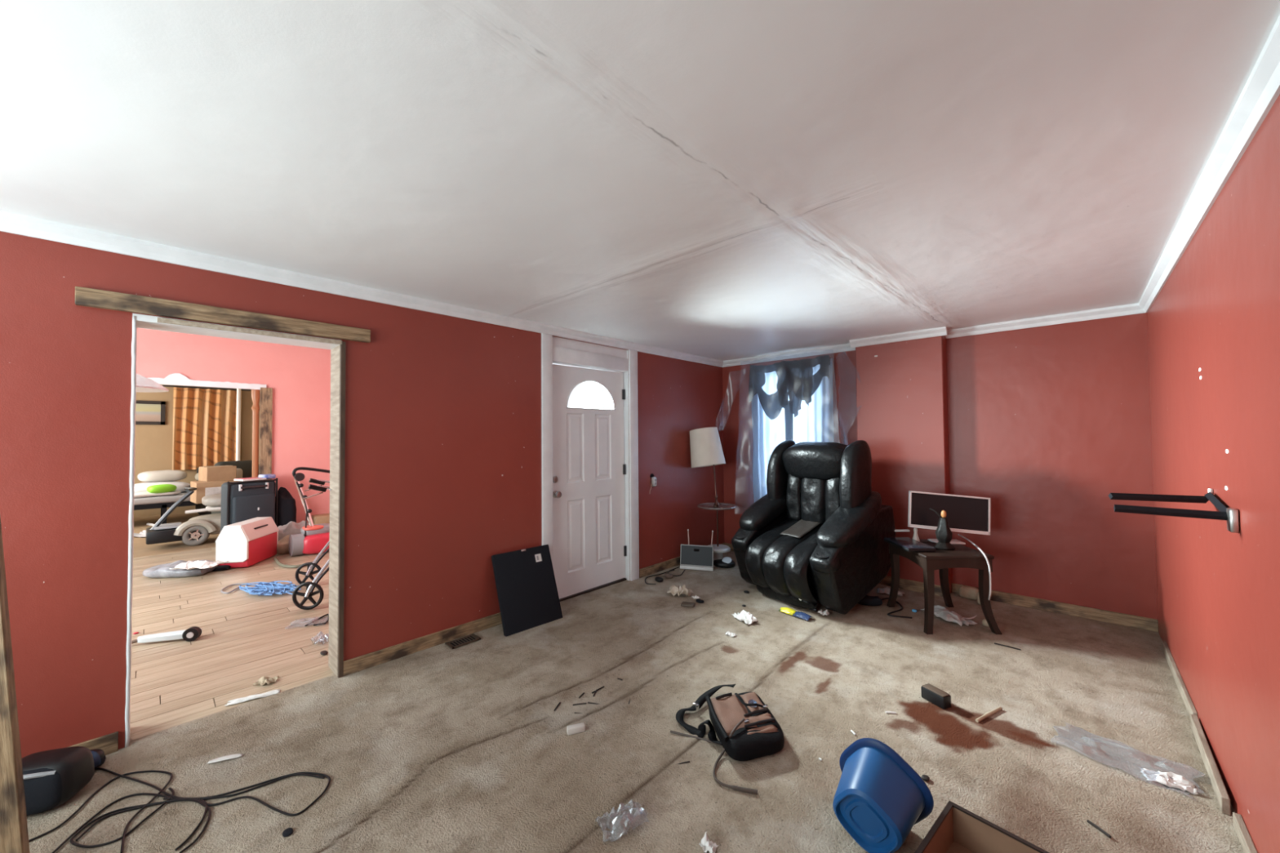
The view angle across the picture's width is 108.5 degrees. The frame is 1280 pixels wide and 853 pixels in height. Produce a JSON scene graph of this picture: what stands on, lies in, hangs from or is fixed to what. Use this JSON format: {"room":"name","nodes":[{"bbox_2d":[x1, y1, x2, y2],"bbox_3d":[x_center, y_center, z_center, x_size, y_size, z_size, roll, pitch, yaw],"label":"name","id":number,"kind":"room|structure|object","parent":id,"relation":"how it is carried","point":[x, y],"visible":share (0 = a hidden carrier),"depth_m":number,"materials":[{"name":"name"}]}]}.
{"room":"damaged room","nodes":[
{"label":"damaged room","id":0,"kind":"room"},
{"bbox_2d":[133,384,259,517],"bbox_3d":[-9.392,0.369,8.471,0.100,2.700,4.650,-2,-2,43],"label":"wall","id":1,"kind":"structure","parent":0,"point":[153,442],"depth_m":8.76,"materials":[{"name":"beige paint"}]},
{"bbox_2d":[135,400,165,425],"bbox_3d":[-9.343,-0.259,8.441,0.035,0.447,0.900,-2,-2,43],"label":"framed picture","id":2,"kind":"object","parent":1,"relation":"attached to","point":[147,412],"visible":0.4,"depth_m":8.63,"materials":[{"name":"grey"}]},
{"bbox_2d":[135,404,160,422],"bbox_3d":[-9.349,-0.259,8.446,0.010,0.347,0.840,-2,-2,43],"label":"print","id":3,"kind":"object","parent":2,"relation":"attached to","point":[144,412],"depth_m":8.61},
{"bbox_2d":[162,385,250,391],"bbox_3d":[-8.572,-0.761,9.158,0.030,0.030,1.284,-2,-2,43],"label":"curtain rod","id":4,"kind":"object","parent":1,"relation":"attached to","point":[162,385],"visible":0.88,"depth_m":9.10,"materials":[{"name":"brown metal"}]},
{"bbox_2d":[172,386,241,470],"bbox_3d":[-8.566,0.049,9.140,0.110,1.582,0.984,-2,-2,43],"label":"patterned curtain","id":5,"kind":"object","parent":4,"relation":"hanging from","point":[204,420],"visible":0.86,"depth_m":9.09,"materials":[{"name":"fabric"}]},
{"bbox_2d":[137,327,325,349],"bbox_3d":[-4.361,-1.250,3.753,4.861,0.060,4.850,-2,-2,43],"label":"ceiling","id":6,"kind":"structure","parent":0,"point":[137,327],"depth_m":6.05,"materials":[{"name":"white paint"}]},
{"bbox_2d":[136,373,168,392],"bbox_3d":[-4.219,-0.715,3.713,0.600,1.014,0.600,-2,-2,43],"label":"pendant light","id":7,"kind":"object","parent":6,"relation":"hanging from","point":[144,384],"visible":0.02,"depth_m":3.74,"materials":[{"name":"white glass"}]},
{"bbox_2d":[136,328,330,524],"bbox_3d":[-6.104,0.202,5.373,0.160,2.780,4.650,-2,-2,43],"label":"wall","id":8,"kind":"structure","parent":0,"point":[299,377],"depth_m":6.43,"materials":[{"name":"paint"}]},
{"bbox_2d":[146,373,272,479],"bbox_3d":[-5.693,0.459,5.662,0.031,2.234,1.840,-2,-2,43],"label":"door frame","id":9,"kind":"structure","parent":8,"relation":"attached to","point":[266,393],"depth_m":6.25,"materials":[{"name":"brown wood"}]},
{"bbox_2d":[0,231,724,758],"bbox_3d":[-1.313,0.104,3.398,0.202,2.810,7.046,-2,-2,43],"label":"wall","id":10,"kind":"structure","parent":0,"point":[442,455],"depth_m":2.78,"materials":[{"name":"red paint"}]},
{"bbox_2d":[68,731,118,755],"bbox_3d":[-2.934,1.415,1.482,0.016,0.085,1.664,-2,-2,43],"label":"baseboard","id":11,"kind":"structure","parent":10,"relation":"attached to","point":[108,744],"depth_m":2.05,"materials":[{"name":"brown wood"}]},
{"bbox_2d":[124,315,137,747],"bbox_3d":[-2.432,0.478,2.203,0.210,1.985,0.016,-2,-2,43],"label":"door frame","id":12,"kind":"structure","parent":10,"relation":"attached to","point":[134,342],"depth_m":2.14,"materials":[{"name":"white paint"}]},
{"bbox_2d":[75,286,370,342],"bbox_3d":[-2.076,-0.567,2.441,0.034,0.078,1.160,-2,-2,43],"label":"header board","id":13,"kind":"object","parent":10,"relation":"attached to","point":[84,296],"visible":1,"depth_m":2.32,"materials":[{"name":"brown wood"}]},
{"bbox_2d":[132,313,340,349],"bbox_3d":[-2.155,-0.506,2.526,0.205,0.030,0.841,-2,-2,43],"label":"lintel","id":14,"kind":"object","parent":10,"relation":"attached to","point":[146,322],"visible":0.71,"depth_m":2.44,"materials":[{"name":"white paint"}]},
{"bbox_2d":[157,317,342,344],"bbox_3d":[-2.049,-0.506,2.482,0.020,0.022,0.761,-2,-2,43],"label":"strip","id":15,"kind":"object","parent":10,"relation":"attached to","point":[162,320],"visible":1,"depth_m":2.43,"materials":[{"name":"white wood"}]},
{"bbox_2d":[328,342,345,677],"bbox_3d":[-1.848,0.487,2.810,0.220,1.985,0.026,-2,-2,43],"label":"door frame","id":16,"kind":"structure","parent":10,"relation":"attached to","point":[335,352],"depth_m":2.76,"materials":[{"name":"brown wood"}]},
{"bbox_2d":[0,211,723,367],"bbox_3d":[-1.232,-0.814,3.336,0.046,0.072,6.646,-2,-2,43],"label":"trim","id":17,"kind":"structure","parent":10,"relation":"attached to","point":[11,223],"depth_m":2.51,"materials":[{"name":"white paint"}]},
{"bbox_2d":[343,612,502,675],"bbox_3d":[-1.277,1.443,3.239,0.016,0.085,1.405,-2,-2,43],"label":"baseboard","id":18,"kind":"structure","parent":10,"relation":"attached to","point":[362,662],"depth_m":3.03,"materials":[{"name":"brown wood"}]},
{"bbox_2d":[552,364,626,599],"bbox_3d":[-0.456,0.473,4.218,0.108,2.015,0.923,-2,-1,43],"label":"door","id":19,"kind":"structure","parent":10,"relation":"in","point":[589,468],"depth_m":4.20,"materials":[{"name":"white paint"}]},
{"bbox_2d":[541,333,639,581],"bbox_3d":[-0.484,0.370,4.255,0.221,2.267,1.135,-2,-2,43],"label":"door frame","id":20,"kind":"structure","parent":10,"relation":"attached to","point":[546,339],"depth_m":4.30,"materials":[{"name":"white paint"}]},
{"bbox_2d":[639,542,724,577],"bbox_3d":[0.524,1.473,5.149,0.016,0.085,1.546,-2,-2,43],"label":"baseboard","id":21,"kind":"structure","parent":10,"relation":"attached to","point":[655,568],"depth_m":4.79,"materials":[{"name":"brown wood"}]},
{"bbox_2d":[26,512,1244,852],"bbox_3d":[-3.715,1.566,5.000,13.171,0.059,7.616,-2,-2,43],"label":"floor","id":22,"kind":"structure","parent":0,"point":[438,748],"depth_m":2.22,"materials":[{"name":"carpet"}]},
{"bbox_2d":[0,515,30,852],"bbox_3d":[-2.020,0.642,1.391,0.241,1.606,0.062,0,-2,-33],"label":"plank","id":23,"kind":"object","parent":22,"relation":"on","point":[14,834],"visible":1,"depth_m":1.42,"materials":[{"name":"brown wood"}]},
{"bbox_2d":[22,746,94,815],"bbox_3d":[-2.314,1.370,1.782,0.239,0.180,0.190,0,-1,-19],"label":"speaker","id":24,"kind":"object","parent":22,"relation":"on","point":[52,777],"visible":0.68,"depth_m":1.75},
{"bbox_2d":[22,768,62,815],"bbox_3d":[-2.303,1.371,1.749,0.214,0.165,0.121,0,-1,-19],"label":"grille","id":25,"kind":"object","parent":24,"relation":"attached to","point":[42,786],"depth_m":1.72,"materials":[{"name":"black"}]},
{"bbox_2d":[89,748,106,769],"bbox_3d":[-2.406,1.424,1.925,0.240,0.080,0.090,0,-1,-27],"label":"slipper","id":26,"kind":"object","parent":22,"relation":"on","point":[100,752],"visible":0.17,"depth_m":1.97,"materials":[{"name":"black"}]},
{"bbox_2d":[28,769,173,852],"bbox_3d":[-1.968,1.450,1.747,0.378,0.007,0.430,0,-1,-7],"label":"cable","id":27,"kind":"object","parent":22,"relation":"on","point":[150,771],"visible":0.98,"depth_m":1.76,"materials":[{"name":"black plastic"}]},
{"bbox_2d":[51,786,174,852],"bbox_3d":[-1.914,1.449,1.709,0.240,0.007,0.262,0,-1,-17],"label":"cable","id":28,"kind":"object","parent":22,"relation":"on","point":[80,828],"visible":1,"depth_m":1.70,"materials":[{"name":"black plastic"}]},
{"bbox_2d":[75,798,207,850],"bbox_3d":[-1.780,1.448,1.695,0.425,0.007,0.206,-1,-1,6],"label":"cable","id":29,"kind":"object","parent":22,"relation":"on","point":[184,799],"visible":1,"depth_m":1.72,"materials":[{"name":"black plastic"}]},
{"bbox_2d":[133,491,197,524],"bbox_3d":[-8.749,1.403,7.470,0.950,0.476,2.230,-2,-2,43],"label":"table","id":30,"kind":"object","parent":22,"relation":"on","point":[162,502],"visible":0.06,"depth_m":7.65,"materials":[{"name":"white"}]},
{"bbox_2d":[133,490,181,497],"bbox_3d":[-8.188,1.126,7.666,0.381,0.084,0.783,-2,-2,43],"label":"blanket","id":31,"kind":"object","parent":30,"relation":"on","point":[143,494],"visible":0.62,"depth_m":7.60,"materials":[{"name":"white fabric"}]},
{"bbox_2d":[146,484,176,493],"bbox_3d":[-8.019,1.041,7.729,0.254,0.142,0.342,-1,-2,33],"label":"pillow","id":32,"kind":"object","parent":31,"relation":"on","point":[162,488],"visible":1,"depth_m":7.65,"materials":[{"name":"green"}]},
{"bbox_2d":[133,481,190,492],"bbox_3d":[-8.421,1.082,8.082,0.502,0.227,0.767,-2,-2,43],"label":"quilt","id":33,"kind":"object","parent":30,"relation":"on","point":[138,487],"visible":0.47,"depth_m":7.98,"materials":[{"name":"white fabric"}]},
{"bbox_2d":[137,470,186,482],"bbox_3d":[-8.495,0.885,8.205,0.403,0.208,0.606,-1,-2,35],"label":"cushion","id":34,"kind":"object","parent":33,"relation":"on","point":[160,475],"visible":0.94,"depth_m":8.08,"materials":[{"name":"grey fabric"}]},
{"bbox_2d":[131,626,202,644],"bbox_3d":[-3.304,1.455,3.207,0.412,0.090,0.105,0,-1,-19],"label":"vacuum nozzle","id":35,"kind":"object","parent":22,"relation":"on","point":[192,633],"visible":0.97,"depth_m":3.21,"materials":[{"name":"white plastic"}]},
{"bbox_2d":[142,560,217,577],"bbox_3d":[-4.818,1.484,4.834,0.602,0.132,0.350,0,-1,-7],"label":"bag","id":36,"kind":"object","parent":22,"relation":"on","point":[162,571],"visible":0.72,"depth_m":4.70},
{"bbox_2d":[168,560,228,569],"bbox_3d":[-4.511,1.402,4.724,0.385,0.065,0.294,0,-1,-7],"label":"sheet","id":37,"kind":"object","parent":36,"relation":"on","point":[188,565],"visible":1,"depth_m":4.68,"materials":[{"name":"paper"}]},
{"bbox_2d":[146,487,221,546],"bbox_3d":[-5.918,1.217,6.509,0.603,0.760,1.440,-2,-2,43],"label":"mobility scooter","id":38,"kind":"object","parent":22,"relation":"on","point":[195,531],"visible":0.46,"depth_m":6.12,"materials":[{"name":"grey plastic"}]},
{"bbox_2d":[190,480,238,503],"bbox_3d":[-6.310,0.953,6.834,0.404,0.300,0.460,-1,-2,37],"label":"cardboard box","id":39,"kind":"object","parent":38,"relation":"on","point":[203,488],"visible":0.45,"depth_m":6.63,"materials":[{"name":"cardboard"}]},
{"bbox_2d":[198,465,236,481],"bbox_3d":[-6.359,0.707,6.939,0.340,0.224,0.340,-1,-2,31],"label":"cardboard box","id":40,"kind":"object","parent":39,"relation":"on","point":[206,473],"visible":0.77,"depth_m":6.83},
{"bbox_2d":[97,767,330,816],"bbox_3d":[-1.823,1.452,1.890,1.165,0.007,0.208,-1,-1,8],"label":"cable","id":41,"kind":"object","parent":22,"relation":"on","point":[163,792],"visible":0.94,"depth_m":1.81,"materials":[{"name":"black plastic"}]},
{"bbox_2d":[207,753,243,764],"bbox_3d":[-1.815,1.453,2.018,0.120,0.006,0.030,0,-1,-22],"label":"strip","id":42,"kind":"object","parent":22,"relation":"on","point":[237,755],"visible":1,"depth_m":2.02,"materials":[{"name":"paper"}]},
{"bbox_2d":[211,460,252,514],"bbox_3d":[-6.805,1.117,7.946,0.750,1.040,0.700,-1,-1,23],"label":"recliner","id":43,"kind":"object","parent":22,"relation":"on","point":[244,468],"visible":0.18,"depth_m":8.03,"materials":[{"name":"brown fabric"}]},
{"bbox_2d":[235,388,240,461],"bbox_3d":[-7.195,0.337,8.252,0.060,2.620,0.060,-2,-2,43],"label":"pole","id":44,"kind":"object","parent":22,"relation":"on","point":[238,390],"visible":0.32,"depth_m":8.24,"materials":[{"name":"white plastic"}]},
{"bbox_2d":[215,516,278,568],"bbox_3d":[-4.496,1.321,5.298,0.320,0.465,0.593,0,-1,-11],"label":"cooler","id":45,"kind":"object","parent":22,"relation":"on","point":[250,542],"visible":0.93,"depth_m":5.07,"materials":[{"name":"red plastic"}]},
{"bbox_2d":[220,478,278,532],"bbox_3d":[-5.033,1.130,5.945,0.320,0.895,0.541,-1,-2,29],"label":"suitcase","id":46,"kind":"object","parent":22,"relation":"on","point":[244,500],"visible":0.74,"depth_m":5.82,"materials":[{"name":"grey fabric"}]},
{"bbox_2d":[233,474,275,481],"bbox_3d":[-5.028,0.667,6.036,0.200,0.060,0.390,-1,-1,23],"label":"magazine","id":47,"kind":"object","parent":46,"relation":"on","point":[261,477],"visible":1,"depth_m":6.02,"materials":[{"name":"white paper"}]},
{"bbox_2d":[179,773,324,852],"bbox_3d":[-1.508,1.448,1.804,0.273,0.007,0.427,-2,-2,43],"label":"cable","id":48,"kind":"object","parent":22,"relation":"on","point":[296,774],"visible":1,"depth_m":1.80,"materials":[{"name":"black plastic"}]},
{"bbox_2d":[225,688,279,706],"bbox_3d":[-2.101,1.468,2.504,0.232,0.013,0.055,0,-2,-32],"label":"strip","id":49,"kind":"object","parent":22,"relation":"on","point":[277,691],"visible":1,"depth_m":2.50,"materials":[{"name":"plastic"}]},
{"bbox_2d":[251,389,260,477],"bbox_3d":[-5.332,0.539,6.386,0.100,2.100,0.100,-2,-2,43],"label":"post","id":50,"kind":"object","parent":22,"relation":"on","point":[255,393],"visible":0.46,"depth_m":6.37,"materials":[{"name":"brown wood"}]},
{"bbox_2d":[253,675,279,685],"bbox_3d":[-2.160,1.461,2.661,0.111,0.035,0.080,-1,-1,3],"label":"foil","id":51,"kind":"object","parent":22,"relation":"on","point":[263,680],"visible":1,"depth_m":2.66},
{"bbox_2d":[238,580,301,595],"bbox_3d":[-3.399,1.501,4.258,0.758,0.046,0.403,-2,-2,43],"label":"rope","id":52,"kind":"object","parent":22,"relation":"on","point":[261,588],"visible":0.94,"depth_m":4.25,"materials":[{"name":"blue"}]},
{"bbox_2d":[276,534,289,554],"bbox_3d":[-4.365,1.461,5.713,0.251,0.212,0.224,0,-1,-27],"label":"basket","id":53,"kind":"object","parent":22,"relation":"on","point":[282,548],"visible":0.49,"depth_m":5.62,"materials":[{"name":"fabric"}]},
{"bbox_2d":[275,487,296,526],"bbox_3d":[-4.841,1.206,6.290,0.246,0.756,0.249,-2,-2,43],"label":"pack","id":54,"kind":"object","parent":22,"relation":"on","point":[286,508],"visible":0.48,"depth_m":6.22,"materials":[{"name":"black"}]},
{"bbox_2d":[277,520,308,541],"bbox_3d":[-4.471,1.391,5.936,0.370,0.362,0.340,0,-1,-17],"label":"bundle","id":55,"kind":"object","parent":22,"relation":"on","point":[291,527],"visible":0.39,"depth_m":5.83,"materials":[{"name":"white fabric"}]},
{"bbox_2d":[288,466,329,556],"bbox_3d":[-4.003,1.032,5.759,0.340,1.066,0.580,-2,-2,43],"label":"vacuum cleaner","id":56,"kind":"object","parent":22,"relation":"on","point":[312,539],"visible":0.86,"depth_m":5.62,"materials":[{"name":"red plastic"}]},
{"bbox_2d":[300,523,329,535],"bbox_3d":[-4.045,1.296,5.780,0.240,0.130,0.340,-2,-2,43],"label":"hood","id":57,"kind":"object","parent":56,"relation":"attached to","point":[322,528],"depth_m":5.68,"materials":[{"name":"plastic"}]},
{"bbox_2d":[292,478,329,609],"bbox_3d":[-2.733,1.063,4.451,1.016,1.124,1.140,-2,-2,43],"label":"rollator","id":58,"kind":"object","parent":22,"relation":"on","point":[310,586],"visible":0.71,"depth_m":3.90,"materials":[{"name":"black metal"}]},
{"bbox_2d":[311,513,329,524],"bbox_3d":[-4.544,1.432,6.739,0.300,0.300,0.400,-2,-2,43],"label":"carton","id":59,"kind":"object","parent":22,"relation":"on","point":[317,518],"visible":0.19,"depth_m":6.57,"materials":[{"name":"cardboard"}]},
{"bbox_2d":[444,633,480,648],"bbox_3d":[-1.214,1.473,3.163,0.110,0.008,0.204,-2,-2,43],"label":"floor vent","id":60,"kind":"object","parent":22,"relation":"in","point":[465,640],"visible":1,"depth_m":3.15,"materials":[{"name":"brown metal"}]},
{"bbox_2d":[491,544,562,636],"bbox_3d":[-0.854,1.226,3.506,0.483,0.547,0.230,1,-2,-45],"label":"board","id":61,"kind":"object","parent":22,"relation":"on","point":[527,593],"visible":1,"depth_m":3.48,"materials":[{"name":"black"}]},
{"bbox_2d":[566,722,585,734],"bbox_3d":[-0.304,1.438,2.192,0.085,0.030,0.030,0,-1,-19],"label":"white lighter","id":62,"kind":"object","parent":22,"relation":"on","point":[580,727],"visible":1,"depth_m":2.18,"materials":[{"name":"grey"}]},
{"bbox_2d":[559,577,626,601],"bbox_3d":[-0.480,1.497,4.226,0.100,0.020,0.925,-2,-2,43],"label":"threshold","id":63,"kind":"object","parent":22,"relation":"on","point":[622,579],"visible":0.36,"depth_m":4.22,"materials":[{"name":"brown wood"}]},
{"bbox_2d":[667,584,693,596],"bbox_3d":[0.353,1.443,4.075,0.213,0.096,0.139,-1,-1,23],"label":"crumpled paper","id":64,"kind":"object","parent":22,"relation":"on","point":[673,589],"visible":1,"depth_m":4.04,"materials":[{"name":"paper"}]},
{"bbox_2d":[680,544,713,571],"bbox_3d":[0.601,1.383,4.873,0.351,0.252,0.088,-1,-1,17],"label":"router","id":65,"kind":"object","parent":22,"relation":"on","point":[692,557],"visible":1,"depth_m":4.85,"materials":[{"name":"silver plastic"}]},
{"bbox_2d":[699,831,718,852],"bbox_3d":[0.234,1.412,1.565,0.056,0.045,0.046,-2,-2,43],"label":"white shred","id":66,"kind":"object","parent":22,"relation":"on","point":[707,846],"visible":1,"depth_m":1.56,"materials":[{"name":"paper"}]},
{"bbox_2d":[689,426,736,568],"bbox_3d":[0.802,0.760,5.100,0.539,1.506,0.430,-2,-2,43],"label":"floor lamp","id":67,"kind":"object","parent":22,"relation":"on","point":[706,450],"visible":0.81,"depth_m":5.03,"materials":[{"name":"white fabric"}]},
{"bbox_2d":[697,502,736,510],"bbox_3d":[0.843,0.876,5.060,0.430,0.020,0.430,-2,-2,43],"label":"tray","id":68,"kind":"object","parent":67,"relation":"on","point":[712,506],"depth_m":5.04,"materials":[{"name":"clear glass"}]},
{"bbox_2d":[713,556,735,568],"bbox_3d":[0.905,1.442,4.967,0.240,0.142,0.200,-1,-1,23],"label":"gadget","id":69,"kind":"object","parent":22,"relation":"on","point":[726,562],"visible":0.91,"depth_m":4.90,"materials":[{"name":"black plastic"}]},
{"bbox_2d":[675,684,784,761],"bbox_3d":[0.461,1.381,2.222,0.424,0.135,0.514,1,-2,-37],"label":"shoulder bag","id":70,"kind":"object","parent":22,"relation":"on","point":[760,735],"visible":1,"depth_m":2.12,"materials":[{"name":"black fabric"}]},
{"bbox_2d":[712,718,757,794],"bbox_3d":[0.386,1.382,1.951,0.166,0.119,0.299,-1,-1,3],"label":"strap","id":71,"kind":"object","parent":22,"relation":"on","point":[732,787],"visible":0.99,"depth_m":1.85,"materials":[{"name":"black fabric"}]},
{"bbox_2d":[731,609,758,624],"bbox_3d":[0.799,1.448,3.515,0.124,0.054,0.219,0,-1,-22],"label":"tissue","id":72,"kind":"object","parent":22,"relation":"on","point":[745,616],"visible":1,"depth_m":3.49,"materials":[{"name":"paper"}]},
{"bbox_2d":[778,607,813,620],"bbox_3d":[1.218,1.454,3.599,0.087,0.038,0.260,1,-2,-39],"label":"snack bag","id":73,"kind":"object","parent":22,"relation":"on","point":[801,615],"visible":1,"depth_m":3.58,"materials":[{"name":"yellow plastic"}]},
{"bbox_2d":[731,440,895,614],"bbox_3d":[1.477,0.802,4.090,1.073,1.361,1.148,0,-2,-35],"label":"recliner","id":74,"kind":"object","parent":22,"relation":"on","point":[820,527],"visible":1,"depth_m":3.81,"materials":[{"name":"black leather"}]},
{"bbox_2d":[857,595,882,605],"bbox_3d":[1.877,1.435,3.807,0.224,0.078,0.089,-1,-1,23],"label":"shoe","id":75,"kind":"object","parent":22,"relation":"on","point":[868,600],"visible":0.68,"depth_m":3.77,"materials":[{"name":"black"}]},
{"bbox_2d":[832,737,933,852],"bbox_3d":[0.821,1.288,1.605,0.315,0.311,0.249,-2,-2,43],"label":"bucket","id":76,"kind":"object","parent":22,"relation":"on","point":[879,797],"visible":1,"depth_m":1.56,"materials":[{"name":"plastic"}]},
{"bbox_2d":[920,683,951,709],"bbox_3d":[1.549,1.410,2.412,0.060,0.065,0.125,0,-1,-22],"label":"block","id":77,"kind":"object","parent":22,"relation":"on","point":[931,693],"visible":1,"depth_m":2.39,"materials":[{"name":"black plastic"}]},
{"bbox_2d":[886,539,1001,634],"bbox_3d":[2.279,1.192,3.513,0.520,0.545,0.556,0,-1,1],"label":"side table","id":78,"kind":"object","parent":22,"relation":"on","point":[962,556],"visible":0.84,"depth_m":3.27,"materials":[{"name":"brown wood"}]},
{"bbox_2d":[883,537,935,551],"bbox_3d":[2.065,0.905,3.545,0.200,0.029,0.360,0,-1,1],"label":"laptop","id":79,"kind":"object","parent":78,"relation":"on","point":[909,544],"visible":1,"depth_m":3.48,"materials":[{"name":"black plastic"}]},
{"bbox_2d":[928,508,955,550],"bbox_3d":[2.276,0.771,3.460,0.147,0.293,0.109,-1,-1,14],"label":"lamp","id":80,"kind":"object","parent":78,"relation":"on","point":[944,534],"visible":1,"depth_m":3.43,"materials":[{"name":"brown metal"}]},
{"bbox_2d":[907,490,990,544],"bbox_3d":[2.429,0.714,3.658,0.608,0.412,0.141,-1,-1,8],"label":"monitor","id":81,"kind":"object","parent":78,"relation":"on","point":[964,513],"visible":0.87,"depth_m":3.61,"materials":[{"name":"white plastic"}]},
{"bbox_2d":[957,533,991,619],"bbox_3d":[2.511,1.180,3.514,0.234,0.597,0.739,-1,-2,33],"label":"cable","id":82,"kind":"object","parent":78,"relation":"hanging from","point":[969,540],"visible":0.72,"depth_m":3.20,"materials":[{"name":"grey plastic"}]},
{"bbox_2d":[920,604,977,626],"bbox_3d":[2.344,1.433,3.515,0.182,0.059,0.361,0,-1,-17],"label":"bag","id":83,"kind":"object","parent":22,"relation":"on","point":[939,611],"visible":0.8,"depth_m":3.46,"materials":[{"name":"grey"}]},
{"bbox_2d":[959,585,978,599],"bbox_3d":[2.817,1.420,3.940,0.136,0.100,0.079,-2,-2,43],"label":"chunk","id":84,"kind":"object","parent":22,"relation":"on","point":[966,592],"visible":0.91,"depth_m":3.92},
{"bbox_2d":[914,800,1049,852],"bbox_3d":[1.091,1.354,1.283,0.362,0.136,0.502,1,-2,-40],"label":"wooden drawer","id":85,"kind":"object","parent":22,"relation":"on","point":[957,829],"visible":1,"depth_m":1.51,"materials":[{"name":"brown"}]},
{"bbox_2d":[975,706,1002,722],"bbox_3d":[1.738,1.432,2.294,0.223,0.016,0.012,0,-2,-28],"label":"stick","id":86,"kind":"object","parent":22,"relation":"on","point":[984,716],"visible":1,"depth_m":2.29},
{"bbox_3d":[2.078,1.415,1.992,0.265,0.029,0.462,1,-2,-37],"label":"packaging","id":87,"kind":"object","parent":22,"relation":"on","visible":0},
{"bbox_2d":[1140,768,1198,795],"bbox_3d":[2.117,1.410,1.846,0.152,0.032,0.087,-1,-2,33],"label":"tissue","id":88,"kind":"object","parent":87,"relation":"on","point":[1170,779],"visible":1,"depth_m":1.84,"materials":[{"name":"white paper"}]},
{"bbox_2d":[0,0,1279,360],"bbox_3d":[0.057,-0.941,2.123,3.890,0.131,6.946,-2,-2,43],"label":"ceiling","id":89,"kind":"structure","parent":0,"point":[718,180],"depth_m":1.47,"materials":[{"name":"white paint"}]},
{"bbox_2d":[855,335,951,593],"bbox_3d":[2.447,0.314,4.314,0.724,2.335,0.190,-2,-2,43],"label":"wall","id":90,"kind":"structure","parent":0,"point":[902,397],"depth_m":4.21,"materials":[{"name":"red paint"}]},
{"bbox_2d":[848,326,946,347],"bbox_3d":[2.358,-0.821,4.257,0.800,0.072,0.046,-2,-2,43],"label":"trim","id":91,"kind":"structure","parent":90,"relation":"attached to","point":[933,332],"depth_m":4.23,"materials":[{"name":"white paint"}]},
{"bbox_2d":[878,575,942,596],"bbox_3d":[2.386,1.435,4.215,0.730,0.090,0.016,-2,-2,43],"label":"baseboard","id":92,"kind":"structure","parent":90,"relation":"attached to","point":[904,584],"depth_m":4.15,"materials":[{"name":"brown wood"}]},
{"bbox_2d":[722,312,1157,619],"bbox_3d":[2.414,0.305,4.586,3.990,2.405,0.200,-2,-2,43],"label":"wall","id":93,"kind":"structure","parent":0,"point":[1045,423],"depth_m":3.66,"materials":[{"name":"red paint"}]},
{"bbox_2d":[722,343,855,367],"bbox_3d":[1.613,-0.793,5.190,1.643,0.072,0.046,-2,-2,43],"label":"trim","id":94,"kind":"structure","parent":93,"relation":"attached to","point":[846,347],"depth_m":5.12,"materials":[{"name":"white paint"}]},
{"bbox_2d":[945,302,1145,338],"bbox_3d":[3.182,-0.840,3.711,1.223,0.072,0.046,-2,-2,43],"label":"trim","id":95,"kind":"structure","parent":93,"relation":"attached to","point":[1133,308],"depth_m":3.65,"materials":[{"name":"white paint"}]},
{"bbox_2d":[951,582,1158,631],"bbox_3d":[3.210,1.418,3.668,1.221,0.085,0.018,-2,-2,43],"label":"baseboard","id":96,"kind":"structure","parent":93,"relation":"attached to","point":[1126,620],"depth_m":3.54,"materials":[{"name":"brown wood"}]},
{"bbox_3d":[1.729,0.082,5.172,0.820,1.570,0.152,-2,-2,43],"label":"window","id":97,"kind":"structure","parent":93,"relation":"in","visible":0},
{"bbox_2d":[751,371,785,502],"bbox_3d":[1.484,0.185,5.231,0.466,1.750,0.044,-2,-2,43],"label":"sheer curtain","id":98,"kind":"object","parent":97,"relation":"hanging from","point":[767,433],"visible":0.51,"depth_m":5.29,"materials":[{"name":"white fabric"}]},
{"bbox_2d":[748,355,830,440],"bbox_3d":[1.599,-0.230,5.044,0.942,1.000,0.108,-2,-2,43],"label":"lace valance","id":99,"kind":"object","parent":97,"relation":"hanging from","point":[797,381],"visible":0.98,"depth_m":5.01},
{"bbox_2d":[792,358,834,444],"bbox_3d":[1.834,0.175,4.901,0.463,1.750,0.044,-2,-2,43],"label":"sheer curtain","id":100,"kind":"object","parent":97,"relation":"hanging from","point":[814,422],"visible":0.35,"depth_m":4.86,"materials":[{"name":"white fabric"}]},
{"bbox_2d":[1147,94,1279,852],"bbox_3d":[1.445,0.240,0.796,0.202,2.435,7.046,-2,-2,43],"label":"wall","id":101,"kind":"structure","parent":0,"point":[1214,324],"depth_m":1.66,"materials":[{"name":"red paint"}]},
{"bbox_2d":[1108,488,1239,533],"bbox_3d":[2.064,0.309,1.814,0.304,0.115,0.430,-2,-2,43],"label":"wall bracket","id":102,"kind":"object","parent":101,"relation":"attached to","point":[1230,514],"visible":1,"depth_m":1.72,"materials":[{"name":"black"}]},
{"bbox_2d":[1161,640,1231,815],"bbox_3d":[2.768,1.403,2.330,0.033,0.060,1.780,-2,-2,44],"label":"baseboard","id":103,"kind":"structure","parent":101,"relation":"attached to","point":[1223,798],"depth_m":2.02,"materials":[{"name":"brown wood"}]},
{"bbox_2d":[1138,14,1279,312],"bbox_3d":[1.347,-0.891,0.906,0.046,0.072,6.646,-2,-2,43],"label":"trim","id":104,"kind":"structure","parent":101,"relation":"attached to","point":[1261,90],"depth_m":1.47,"materials":[{"name":"white paint"}]},
{"bbox_2d":[1232,812,1257,852],"bbox_3d":[1.619,1.389,1.104,0.020,0.050,1.460,-2,-2,43],"label":"baseboard","id":105,"kind":"structure","parent":101,"relation":"attached to","point":[1246,841],"depth_m":1.56,"materials":[{"name":"brown wood"}]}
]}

